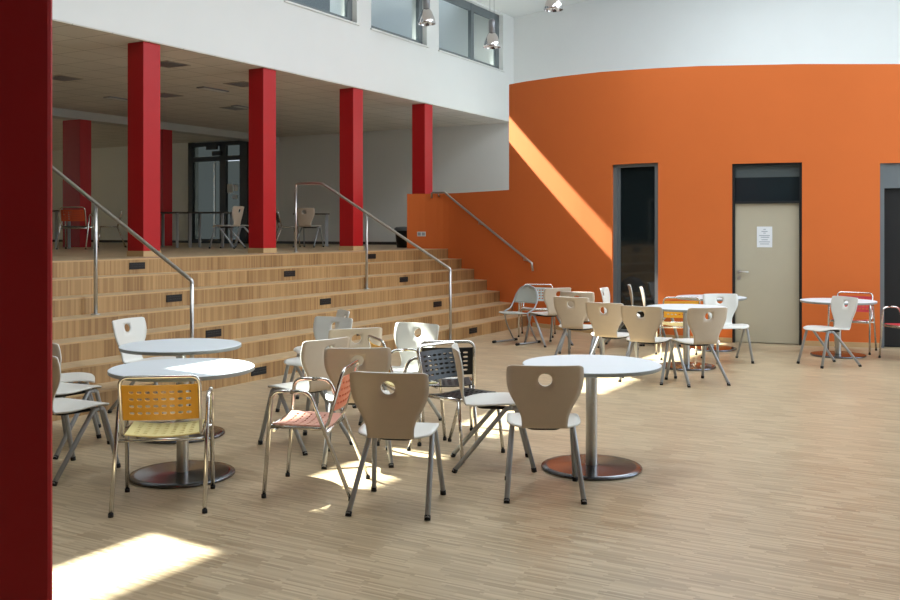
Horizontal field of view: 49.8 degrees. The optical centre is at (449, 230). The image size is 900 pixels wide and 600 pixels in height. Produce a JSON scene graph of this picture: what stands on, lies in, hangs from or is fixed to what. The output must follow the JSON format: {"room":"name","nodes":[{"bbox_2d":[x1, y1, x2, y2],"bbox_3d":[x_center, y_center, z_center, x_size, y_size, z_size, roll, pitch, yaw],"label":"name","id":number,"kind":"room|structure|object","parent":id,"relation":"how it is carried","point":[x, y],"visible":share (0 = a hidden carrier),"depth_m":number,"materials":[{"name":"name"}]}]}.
{"room":"eatery","nodes":[
{"label":"eatery","id":0,"kind":"room"},
{"bbox_2d":[52,242,447,277],"bbox_3d":[-11.831,0.993,15.956,17.680,1.295,25.099,0,0,30],"label":"floor","id":1,"kind":"structure","parent":0,"point":[106,250],"depth_m":14.61,"materials":[{"name":"brown wood"}]},
{"bbox_2d":[52,210,70,248],"bbox_3d":[-7.747,-0.025,18.600,0.750,0.740,0.700,0,0,0],"label":"table","id":2,"kind":"object","parent":1,"relation":"on","point":[55,211],"visible":0.3,"depth_m":18.29,"materials":[{"name":"metal"}]},
{"bbox_2d":[56,207,93,249],"bbox_3d":[-7.093,-0.055,18.383,0.555,0.801,0.576,0,0,-5],"label":"armchair","id":3,"kind":"object","parent":1,"relation":"on","point":[62,212],"visible":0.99,"depth_m":18.21,"materials":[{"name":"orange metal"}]},
{"bbox_2d":[63,119,90,246],"bbox_3d":[-8.036,-1.018,20.898,0.550,2.725,0.300,0,0,30],"label":"column","id":4,"kind":"structure","parent":1,"relation":"on","point":[76,133],"depth_m":20.76,"materials":[{"name":"paint"}]},
{"bbox_2d":[98,210,126,247],"bbox_3d":[-7.153,-0.054,20.512,0.581,0.797,0.471,0,0,-20],"label":"chair","id":5,"kind":"object","parent":1,"relation":"on","point":[117,227],"visible":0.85,"depth_m":20.36,"materials":[{"name":"silver metal"}]},
{"bbox_2d":[129,262,144,269],"bbox_3d":[-3.884,0.432,12.043,0.015,0.084,0.250,0,0,29],"label":"step light","id":6,"kind":"object","parent":1,"relation":"attached to","point":[136,265],"visible":1,"depth_m":12.04,"materials":[{"name":"black plastic"}]},
{"bbox_2d":[127,41,160,256],"bbox_3d":[-4.173,-1.103,13.229,0.317,2.895,0.317,0,0,30],"label":"column","id":7,"kind":"structure","parent":1,"relation":"on","point":[143,57],"depth_m":13.11,"materials":[{"name":"paint"}]},
{"bbox_2d":[160,129,171,245],"bbox_3d":[-6.878,-1.018,22.942,0.550,2.725,0.300,0,0,30],"label":"column","id":8,"kind":"structure","parent":1,"relation":"on","point":[165,135],"depth_m":22.78,"materials":[{"name":"paint"}]},
{"bbox_2d":[160,212,192,247],"bbox_3d":[-5.860,-0.025,20.300,0.700,0.740,0.750,0,0,8],"label":"table","id":9,"kind":"object","parent":1,"relation":"on","point":[162,213],"visible":0.5,"depth_m":20.15,"materials":[{"name":"metal"}]},
{"bbox_2d":[187,212,232,247],"bbox_3d":[-5.002,-0.025,20.300,0.800,0.740,0.600,0,0,8],"label":"table","id":10,"kind":"object","parent":1,"relation":"on","point":[190,213],"visible":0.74,"depth_m":20.11,"materials":[{"name":"metal"}]},
{"bbox_2d":[209,206,245,248],"bbox_3d":[-4.404,-0.068,19.197,0.582,0.841,0.500,0,0,15],"label":"shell chair","id":11,"kind":"object","parent":1,"relation":"on","point":[236,215],"visible":1,"depth_m":19.07,"materials":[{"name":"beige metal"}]},
{"bbox_2d":[234,225,248,247],"bbox_3d":[-4.175,-0.068,20.102,0.582,0.841,0.500,0,0,-10],"label":"shell chair","id":12,"kind":"object","parent":1,"relation":"on","point":[241,226],"visible":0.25,"depth_m":19.88,"materials":[{"name":"silver metal"}]},
{"bbox_2d":[248,68,276,252],"bbox_3d":[-2.970,-1.103,15.352,0.317,2.895,0.317,0,0,30],"label":"column","id":13,"kind":"structure","parent":1,"relation":"on","point":[262,81],"depth_m":15.23,"materials":[{"name":"paint"}]},
{"bbox_2d":[276,210,300,246],"bbox_3d":[-3.545,-0.054,20.888,0.581,0.797,0.471,0,0,-20],"label":"chair","id":14,"kind":"object","parent":1,"relation":"on","point":[278,220],"visible":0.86,"depth_m":20.71,"materials":[{"name":"silver metal"}]},
{"bbox_2d":[293,208,323,247],"bbox_3d":[-2.997,-0.068,20.590,0.500,0.841,0.582,0,0,15],"label":"shell chair","id":15,"kind":"object","parent":1,"relation":"on","point":[304,220],"visible":0.99,"depth_m":20.37,"materials":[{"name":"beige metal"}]},
{"bbox_2d":[293,213,329,245],"bbox_3d":[-3.138,-0.025,21.900,0.800,0.740,0.700,0,0,-10],"label":"table","id":16,"kind":"object","parent":1,"relation":"on","point":[325,214],"visible":0.47,"depth_m":21.64,"materials":[{"name":"metal"}]},
{"bbox_2d":[339,88,363,249],"bbox_3d":[-1.777,-1.103,17.457,0.317,2.895,0.317,0,0,30],"label":"column","id":17,"kind":"structure","parent":1,"relation":"on","point":[351,99],"depth_m":17.34,"materials":[{"name":"paint"}]},
{"bbox_2d":[368,254,375,258],"bbox_3d":[-1.336,0.432,16.540,0.015,0.084,0.250,0,0,29],"label":"step light","id":18,"kind":"object","parent":1,"relation":"attached to","point":[370,256],"visible":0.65,"depth_m":16.54,"materials":[{"name":"black plastic"}]},
{"bbox_2d":[394,226,406,247],"bbox_3d":[-0.963,0.125,20.300,0.410,0.440,0.410,0,0,0],"label":"waste bin","id":19,"kind":"object","parent":1,"relation":"on","point":[401,243],"visible":0.66,"depth_m":20.14,"materials":[{"name":"black plastic"}]},
{"bbox_2d":[412,104,432,193],"bbox_3d":[-0.559,-1.103,19.606,0.317,2.895,0.317,0,0,30],"label":"column","id":20,"kind":"structure","parent":1,"relation":"on","point":[422,114],"depth_m":19.49,"materials":[{"name":"paint"}]},
{"bbox_2d":[52,19,508,150],"bbox_3d":[-12.197,-2.725,16.164,17.237,0.350,25.100,0,0,30],"label":"ceiling","id":21,"kind":"structure","parent":0,"point":[305,105],"depth_m":18.53,"materials":[{"name":"paint"}]},
{"bbox_2d":[52,75,81,80],"bbox_3d":[-6.467,-2.543,16.167,0.480,0.014,0.480,0,0,30],"label":"ceiling vent","id":22,"kind":"object","parent":21,"relation":"in","point":[55,77],"visible":0.82,"depth_m":16.13,"materials":[{"name":"grey metal"}]},
{"bbox_2d":[103,96,127,100],"bbox_3d":[-6.351,-2.537,18.668,0.180,0.026,0.640,0,0,30],"label":"recessed light","id":23,"kind":"object","parent":21,"relation":"in","point":[107,97],"visible":0.64,"depth_m":18.52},
{"bbox_2d":[160,93,182,97],"bbox_3d":[-5.344,-2.543,18.188,0.480,0.014,0.480,0,0,30],"label":"ceiling vent","id":24,"kind":"object","parent":21,"relation":"in","point":[164,95],"visible":0.7,"depth_m":18.16,"materials":[{"name":"metal"}]},
{"bbox_2d":[160,60,190,67],"bbox_3d":[-4.306,-2.543,14.811,0.480,0.014,0.480,0,0,30],"label":"ceiling vent","id":25,"kind":"object","parent":21,"relation":"in","point":[167,64],"visible":0.76,"depth_m":14.78,"materials":[{"name":"metal"}]},
{"bbox_2d":[196,86,228,92],"bbox_3d":[-4.256,-2.537,17.419,0.180,0.026,0.640,0,0,30],"label":"recessed light","id":26,"kind":"object","parent":21,"relation":"in","point":[202,87],"visible":1,"depth_m":17.34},
{"bbox_2d":[199,88,224,92],"bbox_3d":[-4.256,-2.527,17.419,0.120,0.006,0.580,0,0,30],"label":"diffuser","id":27,"kind":"object","parent":26,"relation":"attached to","point":[210,89],"depth_m":17.42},
{"bbox_2d":[219,107,245,109],"bbox_3d":[-4.437,-2.543,20.110,0.480,0.014,0.480,0,0,30],"label":"ceiling vent","id":28,"kind":"object","parent":21,"relation":"in","point":[230,108],"visible":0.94,"depth_m":20.08,"materials":[{"name":"grey metal"}]},
{"bbox_2d":[223,81,248,86],"bbox_3d":[-3.591,-2.543,16.826,0.480,0.014,0.480,0,0,30],"label":"ceiling vent","id":29,"kind":"object","parent":21,"relation":"in","point":[241,83],"visible":0.73,"depth_m":16.72,"materials":[{"name":"metal"}]},
{"bbox_2d":[229,82,248,86],"bbox_3d":[-3.587,-2.539,16.824,0.390,0.006,0.400,0,0,30],"label":"grille","id":30,"kind":"object","parent":29,"relation":"attached to","point":[240,84],"depth_m":16.79,"materials":[{"name":"grey metal"}]},
{"bbox_2d":[231,105,248,108],"bbox_3d":[-4.216,-2.537,19.948,0.180,0.026,0.640,0,0,30],"label":"recessed light","id":31,"kind":"object","parent":21,"relation":"in","point":[237,106],"visible":0.64,"depth_m":19.76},
{"bbox_2d":[52,0,513,120],"bbox_3d":[-4.840,-4.060,11.995,0.350,3.000,25.099,0,0,30],"label":"wall","id":32,"kind":"structure","parent":0,"point":[275,34],"depth_m":16.31,"materials":[{"name":"white paint"}]},
{"bbox_2d":[284,0,359,25],"bbox_3d":[-2.203,-4.320,16.431,0.205,1.320,2.080,0,0,30],"label":"window","id":33,"kind":"structure","parent":32,"relation":"in","point":[347,17],"depth_m":16.77,"materials":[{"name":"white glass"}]},
{"bbox_2d":[370,0,429,47],"bbox_3d":[-1.002,-4.320,18.550,0.205,1.320,2.050,0,0,30],"label":"window","id":34,"kind":"structure","parent":32,"relation":"in","point":[419,3],"depth_m":19.29,"materials":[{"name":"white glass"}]},
{"bbox_2d":[438,0,504,71],"bbox_3d":[0.442,-4.320,21.099,0.205,1.320,3.010,0,0,30],"label":"window","id":35,"kind":"structure","parent":32,"relation":"in","point":[471,8],"depth_m":21.23,"materials":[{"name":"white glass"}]},
{"bbox_2d":[52,326,899,599],"bbox_3d":[3.544,1.700,7.187,13.320,0.120,25.400,0,0,30],"label":"floor","id":36,"kind":"structure","parent":0,"point":[781,481],"depth_m":5.88,"materials":[{"name":"beige wood"}]},
{"bbox_2d":[0,0,51,599],"bbox_3d":[-1.331,-2.010,2.527,0.540,7.300,0.400,0,0,-23],"label":"column","id":37,"kind":"structure","parent":36,"relation":"on","point":[25,25],"depth_m":2.43,"materials":[{"name":"paint"}]},
{"bbox_2d":[55,372,101,438],"bbox_3d":[-3.110,1.227,7.796,0.582,0.841,0.500,0,0,-20],"label":"shell chair","id":38,"kind":"object","parent":36,"relation":"on","point":[71,377],"visible":0.33,"depth_m":7.79,"materials":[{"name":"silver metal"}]},
{"bbox_2d":[52,343,109,458],"bbox_3d":[-2.934,1.227,7.310,0.500,0.841,0.582,0,0,24],"label":"shell chair","id":39,"kind":"object","parent":36,"relation":"on","point":[64,389],"visible":0.38,"depth_m":7.26,"materials":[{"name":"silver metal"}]},
{"bbox_2d":[52,356,120,485],"bbox_3d":[-2.625,1.227,6.590,0.500,0.841,0.582,0,0,28],"label":"shell chair","id":40,"kind":"object","parent":36,"relation":"on","point":[60,406],"visible":0.52,"depth_m":6.53,"materials":[{"name":"silver metal"}]},
{"bbox_2d":[107,317,190,413],"bbox_3d":[-2.735,1.227,8.869,0.582,0.841,0.500,0,0,19],"label":"shell chair","id":41,"kind":"object","parent":36,"relation":"on","point":[137,332],"visible":0.5,"depth_m":8.95,"materials":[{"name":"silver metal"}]},
{"bbox_2d":[108,374,214,517],"bbox_3d":[-1.727,1.240,5.868,0.555,0.801,0.576,0,0,-9],"label":"armchair","id":42,"kind":"object","parent":36,"relation":"on","point":[164,428],"visible":1,"depth_m":5.71,"materials":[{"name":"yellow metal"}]},
{"bbox_2d":[119,338,240,443],"bbox_3d":[-2.163,1.276,7.798,0.950,0.727,0.950,0,0,0],"label":"round table","id":43,"kind":"object","parent":36,"relation":"on","point":[179,347],"visible":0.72,"depth_m":7.67,"materials":[{"name":"laminate"}]},
{"bbox_2d":[108,358,254,488],"bbox_3d":[-1.796,1.276,6.512,0.950,0.727,0.950,0,0,0],"label":"round table","id":44,"kind":"object","parent":36,"relation":"on","point":[183,472],"visible":0.91,"depth_m":6.44,"materials":[{"name":"laminate"}]},
{"bbox_2d":[52,258,527,420],"bbox_3d":[-4.187,1.085,9.263,2.220,1.110,20.989,0,0,30],"label":"stairs","id":45,"kind":"structure","parent":36,"relation":"on","point":[94,352],"depth_m":12.33,"materials":[{"name":"brown wood"}]},
{"bbox_2d":[52,165,193,391],"bbox_3d":[-3.842,0.425,10.441,2.980,2.430,0.100,0,0,30],"label":"stair handrail","id":46,"kind":"object","parent":45,"relation":"on","point":[97,205],"visible":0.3,"depth_m":10.33,"materials":[{"name":"metal"}]},
{"bbox_2d":[166,294,181,301],"bbox_3d":[-3.293,0.802,11.584,0.015,0.084,0.250,0,0,29],"label":"step light","id":47,"kind":"object","parent":45,"relation":"attached to","point":[178,297],"visible":1,"depth_m":11.57,"materials":[{"name":"black plastic"}]},
{"bbox_2d":[206,329,220,337],"bbox_3d":[-2.708,1.172,11.115,0.015,0.084,0.250,0,0,29],"label":"step light","id":48,"kind":"object","parent":45,"relation":"attached to","point":[216,332],"visible":1,"depth_m":11.11,"materials":[{"name":"black plastic"}]},
{"bbox_2d":[251,366,266,375],"bbox_3d":[-2.105,1.542,10.680,0.015,0.084,0.250,0,0,29],"label":"step light","id":49,"kind":"object","parent":45,"relation":"attached to","point":[259,370],"visible":0.81,"depth_m":10.68,"materials":[{"name":"black plastic"}]},
{"bbox_2d":[284,270,294,276],"bbox_3d":[-2.322,0.617,14.049,0.015,0.084,0.250,0,0,29],"label":"step light","id":50,"kind":"object","parent":45,"relation":"attached to","point":[286,273],"visible":1,"depth_m":14.03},
{"bbox_2d":[52,249,526,397],"bbox_3d":[-4.231,0.904,9.213,2.254,1.125,20.859,0,0,30],"label":"trim","id":51,"kind":"structure","parent":45,"relation":"attached to","point":[112,362],"depth_m":12.34,"materials":[{"name":"brown wood"}]},
{"bbox_2d":[320,298,330,304],"bbox_3d":[-1.742,0.987,13.571,0.015,0.084,0.250,0,0,30],"label":"step light","id":52,"kind":"object","parent":45,"relation":"attached to","point":[327,300],"visible":1,"depth_m":13.56,"materials":[{"name":"black plastic"}]},
{"bbox_2d":[294,182,451,339],"bbox_3d":[-1.248,0.425,15.017,2.980,2.430,0.100,0,0,30],"label":"stair handrail","id":53,"kind":"object","parent":45,"relation":"on","point":[367,214],"visible":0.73,"depth_m":15.03,"materials":[{"name":"metal"}]},
{"bbox_2d":[400,277,407,281],"bbox_3d":[-0.765,0.802,16.046,0.015,0.084,0.250,0,0,29],"label":"step light","id":54,"kind":"object","parent":45,"relation":"attached to","point":[402,279],"visible":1,"depth_m":16.04,"materials":[{"name":"black plastic"}]},
{"bbox_2d":[433,301,441,306],"bbox_3d":[-0.199,1.172,15.544,0.015,0.084,0.250,0,0,30],"label":"step light","id":55,"kind":"object","parent":45,"relation":"attached to","point":[438,303],"visible":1,"depth_m":15.53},
{"bbox_2d":[469,327,476,333],"bbox_3d":[0.359,1.542,15.028,0.015,0.084,0.250,0,0,30],"label":"step light","id":56,"kind":"object","parent":45,"relation":"attached to","point":[471,330],"visible":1,"depth_m":15.00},
{"bbox_2d":[258,337,352,455],"bbox_3d":[-1.108,1.227,7.444,0.582,0.841,0.500,0,0,41],"label":"shell chair","id":57,"kind":"object","parent":36,"relation":"on","point":[312,352],"visible":0.62,"depth_m":7.26,"materials":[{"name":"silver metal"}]},
{"bbox_2d":[261,359,369,500],"bbox_3d":[-0.844,1.240,6.191,0.576,0.801,0.555,0,0,7],"label":"armchair","id":58,"kind":"object","parent":36,"relation":"on","point":[296,420],"visible":0.89,"depth_m":6.04,"materials":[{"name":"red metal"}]},
{"bbox_2d":[275,316,356,411],"bbox_3d":[-1.228,1.227,8.893,0.500,0.841,0.582,0,0,34],"label":"shell chair","id":59,"kind":"object","parent":36,"relation":"on","point":[322,325],"visible":0.27,"depth_m":9.08,"materials":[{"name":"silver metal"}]},
{"bbox_2d":[290,309,349,398],"bbox_3d":[-1.311,1.227,9.765,0.582,0.841,0.500,0,0,-20],"label":"shell chair","id":60,"kind":"object","parent":36,"relation":"on","point":[340,313],"visible":0.27,"depth_m":9.87,"materials":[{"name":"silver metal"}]},
{"bbox_2d":[314,327,381,411],"bbox_3d":[-0.876,1.227,8.311,0.500,0.841,0.582,0,0,-22],"label":"shell chair","id":61,"kind":"object","parent":36,"relation":"on","point":[374,331],"visible":0.26,"depth_m":8.09,"materials":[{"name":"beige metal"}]},
{"bbox_2d":[321,347,393,468],"bbox_3d":[-0.662,1.227,6.976,0.500,0.841,0.582,0,0,-5],"label":"shell chair","id":62,"kind":"object","parent":36,"relation":"on","point":[378,359],"visible":0.38,"depth_m":6.73,"materials":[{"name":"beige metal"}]},
{"bbox_2d":[345,371,445,519],"bbox_3d":[-0.309,1.227,5.807,0.500,0.841,0.582,0,0,10],"label":"shell chair","id":63,"kind":"object","parent":36,"relation":"on","point":[395,415],"visible":1,"depth_m":5.58,"materials":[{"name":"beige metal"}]},
{"bbox_2d":[358,322,441,425],"bbox_3d":[-0.421,1.227,8.294,0.500,0.841,0.582,0,0,33],"label":"shell chair","id":64,"kind":"object","parent":36,"relation":"on","point":[404,332],"visible":0.49,"depth_m":8.50,"materials":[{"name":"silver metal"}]},
{"bbox_2d":[361,335,446,445],"bbox_3d":[-0.386,1.240,7.754,0.576,0.801,0.555,0,0,-20],"label":"armchair","id":65,"kind":"object","parent":36,"relation":"on","point":[371,345],"visible":0.18,"depth_m":7.59,"materials":[{"name":"silver plastic"}]},
{"bbox_2d":[417,340,478,445],"bbox_3d":[-0.028,1.241,7.685,0.471,0.797,0.581,0,0,-3],"label":"chair","id":66,"kind":"object","parent":36,"relation":"on","point":[468,381],"visible":0.49,"depth_m":7.52,"materials":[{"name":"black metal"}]},
{"bbox_2d":[407,341,504,462],"bbox_3d":[0.042,1.241,7.212,0.581,0.797,0.471,0,0,44],"label":"chair","id":67,"kind":"object","parent":36,"relation":"on","point":[455,396],"visible":0.78,"depth_m":7.25,"materials":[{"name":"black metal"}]},
{"bbox_2d":[450,343,536,472],"bbox_3d":[0.297,1.227,6.816,0.582,0.841,0.500,0,0,-1],"label":"shell chair","id":68,"kind":"object","parent":36,"relation":"on","point":[491,401],"visible":0.87,"depth_m":6.67,"materials":[{"name":"silver metal"}]},
{"bbox_2d":[492,285,540,345],"bbox_3d":[0.985,1.218,14.215,0.562,0.843,0.488,0,0,-45],"label":"folding chair","id":69,"kind":"object","parent":36,"relation":"on","point":[526,293],"visible":1,"depth_m":14.35,"materials":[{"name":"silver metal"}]},
{"bbox_2d":[518,284,555,337],"bbox_3d":[1.366,1.240,15.217,0.555,0.801,0.576,0,0,10],"label":"armchair","id":70,"kind":"object","parent":36,"relation":"on","point":[520,308],"visible":0.59,"depth_m":15.36,"materials":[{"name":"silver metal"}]},
{"bbox_2d":[504,365,586,504],"bbox_3d":[0.586,1.227,6.102,0.500,0.841,0.582,0,0,3],"label":"shell chair","id":71,"kind":"object","parent":36,"relation":"on","point":[540,407],"visible":1,"depth_m":5.87,"materials":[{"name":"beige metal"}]},
{"bbox_2d":[524,287,572,346],"bbox_3d":[1.419,1.227,14.020,0.500,0.841,0.582,0,0,-28],"label":"shell chair","id":72,"kind":"object","parent":36,"relation":"on","point":[549,294],"visible":0.82,"depth_m":13.80,"materials":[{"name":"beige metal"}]},
{"bbox_2d":[553,296,601,354],"bbox_3d":[1.601,1.227,12.120,0.500,0.841,0.582,0,0,28],"label":"shell chair","id":73,"kind":"object","parent":36,"relation":"on","point":[572,318],"visible":0.85,"depth_m":11.93,"materials":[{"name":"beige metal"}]},
{"bbox_2d":[558,291,601,354],"bbox_3d":[1.774,1.227,13.134,0.500,0.841,0.582,0,0,20],"label":"shell chair","id":74,"kind":"object","parent":36,"relation":"on","point":[590,295],"visible":0.32,"depth_m":12.91,"materials":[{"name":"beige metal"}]},
{"bbox_2d":[523,354,661,480],"bbox_3d":[0.978,1.276,6.704,0.950,0.727,0.950,0,0,0],"label":"round table","id":75,"kind":"object","parent":36,"relation":"on","point":[609,468],"visible":0.85,"depth_m":6.66,"materials":[{"name":"white laminate"}]},
{"bbox_2d":[585,302,638,377],"bbox_3d":[1.872,1.227,11.171,0.500,0.841,0.582,0,0,32],"label":"shell chair","id":76,"kind":"object","parent":36,"relation":"on","point":[606,325],"visible":0.88,"depth_m":10.98,"materials":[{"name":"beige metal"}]},
{"bbox_2d":[597,287,644,349],"bbox_3d":[2.422,1.227,13.707,0.582,0.841,0.500,0,0,22],"label":"shell chair","id":77,"kind":"object","parent":36,"relation":"on","point":[605,290],"visible":0.31,"depth_m":13.88,"materials":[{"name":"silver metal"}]},
{"bbox_2d":[628,284,665,341],"bbox_3d":[2.955,1.227,14.557,0.582,0.841,0.500,0,0,10],"label":"shell chair","id":78,"kind":"object","parent":36,"relation":"on","point":[629,285],"visible":0.38,"depth_m":14.41,"materials":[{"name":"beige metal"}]},
{"bbox_2d":[618,305,676,384],"bbox_3d":[2.182,1.227,10.666,0.500,0.841,0.582,0,0,30],"label":"shell chair","id":79,"kind":"object","parent":36,"relation":"on","point":[643,330],"visible":0.98,"depth_m":10.47,"materials":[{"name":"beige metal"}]},
{"bbox_2d":[639,286,680,346],"bbox_3d":[3.026,1.227,14.007,0.582,0.841,0.500,0,0,10],"label":"shell chair","id":80,"kind":"object","parent":36,"relation":"on","point":[640,287],"visible":0.41,"depth_m":13.82,"materials":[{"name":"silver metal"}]},
{"bbox_2d":[655,297,702,359],"bbox_3d":[2.973,1.240,12.583,0.555,0.801,0.576,0,0,5],"label":"armchair","id":81,"kind":"object","parent":36,"relation":"on","point":[665,313],"visible":0.46,"depth_m":12.41,"materials":[{"name":"yellow plastic"}]},
{"bbox_2d":[648,304,726,370],"bbox_3d":[2.852,1.276,11.697,0.950,0.727,0.950,0,0,0],"label":"round table","id":82,"kind":"object","parent":36,"relation":"on","point":[690,366],"visible":0.65,"depth_m":11.66,"materials":[{"name":"laminate"}]},
{"bbox_2d":[665,307,730,386],"bbox_3d":[2.666,1.227,10.492,0.500,0.841,0.582,0,0,-14],"label":"shell chair","id":83,"kind":"object","parent":36,"relation":"on","point":[705,332],"visible":1,"depth_m":10.28,"materials":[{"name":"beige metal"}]},
{"bbox_2d":[676,294,746,351],"bbox_3d":[3.627,1.276,13.481,0.950,0.727,0.950,0,0,0],"label":"round table","id":84,"kind":"object","parent":36,"relation":"on","point":[722,348],"visible":0.49,"depth_m":13.33,"materials":[{"name":"laminate"}]},
{"bbox_2d":[701,293,753,363],"bbox_3d":[3.501,1.227,12.252,0.500,0.841,0.582,0,0,-5],"label":"shell chair","id":85,"kind":"object","parent":36,"relation":"on","point":[730,301],"visible":0.65,"depth_m":12.47,"materials":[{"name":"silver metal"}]},
{"bbox_2d":[797,296,861,368],"bbox_3d":[4.629,1.227,11.862,0.582,0.841,0.500,0,0,-17],"label":"shell chair","id":86,"kind":"object","parent":36,"relation":"on","point":[843,316],"visible":1,"depth_m":11.91,"materials":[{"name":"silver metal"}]},
{"bbox_2d":[800,298,876,358],"bbox_3d":[5.111,1.276,12.777,0.950,0.727,0.950,0,0,0],"label":"round table","id":87,"kind":"object","parent":36,"relation":"on","point":[837,354],"visible":0.75,"depth_m":12.70,"materials":[{"name":"laminate"}]},
{"bbox_2d":[827,291,876,354],"bbox_3d":[5.479,1.240,13.215,0.555,0.801,0.576,0,0,32],"label":"armchair","id":88,"kind":"object","parent":36,"relation":"on","point":[870,310],"visible":0.45,"depth_m":13.19,"materials":[{"name":"silver metal"}]},
{"bbox_2d":[878,306,899,357],"bbox_3d":[5.883,1.240,12.354,0.576,0.801,0.555,0,0,-15],"label":"armchair","id":89,"kind":"object","parent":36,"relation":"on","point":[893,325],"visible":1,"depth_m":12.53,"materials":[{"name":"red plastic"}]},
{"bbox_2d":[52,0,899,241],"bbox_3d":[1.138,-2.860,23.204,33.499,9.000,0.300,0,0,30],"label":"wall","id":90,"kind":"structure","parent":0,"point":[591,36],"depth_m":22.69,"materials":[{"name":"white paint"}]},
{"bbox_2d":[52,107,278,142],"bbox_3d":[-10.995,-2.515,15.483,0.400,0.270,25.099,0,0,30],"label":"trim","id":91,"kind":"structure","parent":90,"relation":"attached to","point":[57,113],"depth_m":22.66,"materials":[{"name":"paint"}]},
{"bbox_2d":[188,140,248,243],"bbox_3d":[-6.542,-1.091,27.298,2.210,2.873,0.150,0,0,30],"label":"door","id":92,"kind":"structure","parent":90,"relation":"in","point":[216,183],"depth_m":27.31,"materials":[{"name":"grey glass"}]},
{"bbox_2d":[206,145,217,149],"bbox_3d":[-6.696,-2.354,27.287,0.376,0.127,0.080,0,0,30],"label":"exit sign","id":93,"kind":"object","parent":92,"relation":"attached to","point":[208,147],"visible":1,"depth_m":27.26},
{"bbox_2d":[52,240,396,244],"bbox_3d":[-6.095,0.310,27.122,16.650,0.070,0.015,0,0,30],"label":"baseboard","id":94,"kind":"structure","parent":90,"relation":"attached to","point":[173,241],"depth_m":25.91,"materials":[{"name":"laminate"}]},
{"bbox_2d":[474,0,588,17],"bbox_3d":[2.294,-6.050,7.952,16.649,2.120,25.500,0,0,30],"label":"ceiling","id":95,"kind":"structure","parent":0,"point":[513,8],"depth_m":21.88,"materials":[{"name":"white paint"}]},
{"bbox_2d":[417,0,435,25],"bbox_3d":[-0.431,-4.450,17.800,0.340,1.313,0.340,0,0,0],"label":"pendant lamp","id":96,"kind":"object","parent":95,"relation":"hanging from","point":[426,18],"visible":1,"depth_m":17.72,"materials":[{"name":"metal"}]},
{"bbox_2d":[483,19,500,48],"bbox_3d":[0.788,-4.314,18.200,0.340,1.753,0.340,0,0,0],"label":"pendant lamp","id":97,"kind":"object","parent":95,"relation":"hanging from","point":[491,41],"visible":1,"depth_m":18.13,"materials":[{"name":"metal"}]},
{"bbox_2d":[544,0,562,11],"bbox_3d":[1.814,-4.602,17.000,0.340,1.467,0.340,0,0,0],"label":"pendant lamp","id":98,"kind":"object","parent":95,"relation":"hanging from","point":[550,5],"visible":1,"depth_m":16.90,"materials":[{"name":"metal"}]},
{"bbox_2d":[407,64,899,342],"bbox_3d":[6.047,-0.480,14.946,16.080,4.241,2.791,0,0,23],"label":"wall","id":99,"kind":"structure","parent":0,"point":[567,134],"depth_m":14.58,"materials":[{"name":"orange paint"}]},
{"bbox_2d":[417,232,425,235],"bbox_3d":[-0.562,0.059,19.053,0.170,0.090,0.015,0,0,13],"label":"wall socket","id":100,"kind":"object","parent":99,"relation":"attached to","point":[418,233],"visible":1,"depth_m":19.05,"materials":[{"name":"white plastic"}]},
{"bbox_2d":[431,191,533,270],"bbox_3d":[0.603,-0.041,17.786,0.226,1.454,3.010,0,0,-37],"label":"wall handrail","id":101,"kind":"object","parent":99,"relation":"attached to","point":[444,192],"visible":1,"depth_m":17.70,"materials":[{"name":"metal"}]},
{"bbox_2d":[613,163,657,336],"bbox_3d":[2.912,0.298,15.087,0.789,2.683,0.110,0,0,38],"label":"window","id":102,"kind":"structure","parent":99,"relation":"in","point":[635,186],"depth_m":15.10,"materials":[{"name":"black glass"}]},
{"bbox_2d":[532,323,878,347],"bbox_3d":[7.426,1.605,13.984,13.054,0.070,1.582,0,0,17],"label":"baseboard","id":103,"kind":"structure","parent":99,"relation":"attached to","point":[721,339],"depth_m":13.88,"materials":[{"name":"brown wood"}]},
{"bbox_2d":[732,162,801,344],"bbox_3d":[4.626,0.327,14.161,0.967,2.626,0.150,0,0,21],"label":"door","id":104,"kind":"structure","parent":99,"relation":"in","point":[770,278],"depth_m":14.15,"materials":[{"name":"beige paint"}]},
{"bbox_2d":[757,227,771,246],"bbox_3d":[4.590,0.087,14.155,0.214,0.305,0.006,0,0,21],"label":"paper notice","id":105,"kind":"object","parent":104,"relation":"attached to","point":[764,234],"visible":1,"depth_m":14.16,"materials":[{"name":"white paper"}]},
{"bbox_2d":[880,163,899,347],"bbox_3d":[6.492,0.344,13.595,0.900,2.592,0.140,0,0,13],"label":"door","id":106,"kind":"structure","parent":99,"relation":"in","point":[889,172],"depth_m":13.66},
{"bbox_2d":[748,188,899,203],"bbox_3d":[5.511,-0.210,16.387,5.098,3.700,0.642,0,0,26],"label":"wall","id":107,"kind":"structure","parent":0,"point":[884,188],"depth_m":16.17,"materials":[{"name":"orange paint"}]},
{"label":"outside","id":108,"kind":"structure","parent":0,"visible":0},
{"bbox_2d":[295,0,329,11],"bbox_3d":[-2.131,-5.385,27.069,0.600,4.850,44.999,0,0,30],"label":"neighbouring building","id":109,"kind":"structure","parent":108,"point":[322,4],"depth_m":24.58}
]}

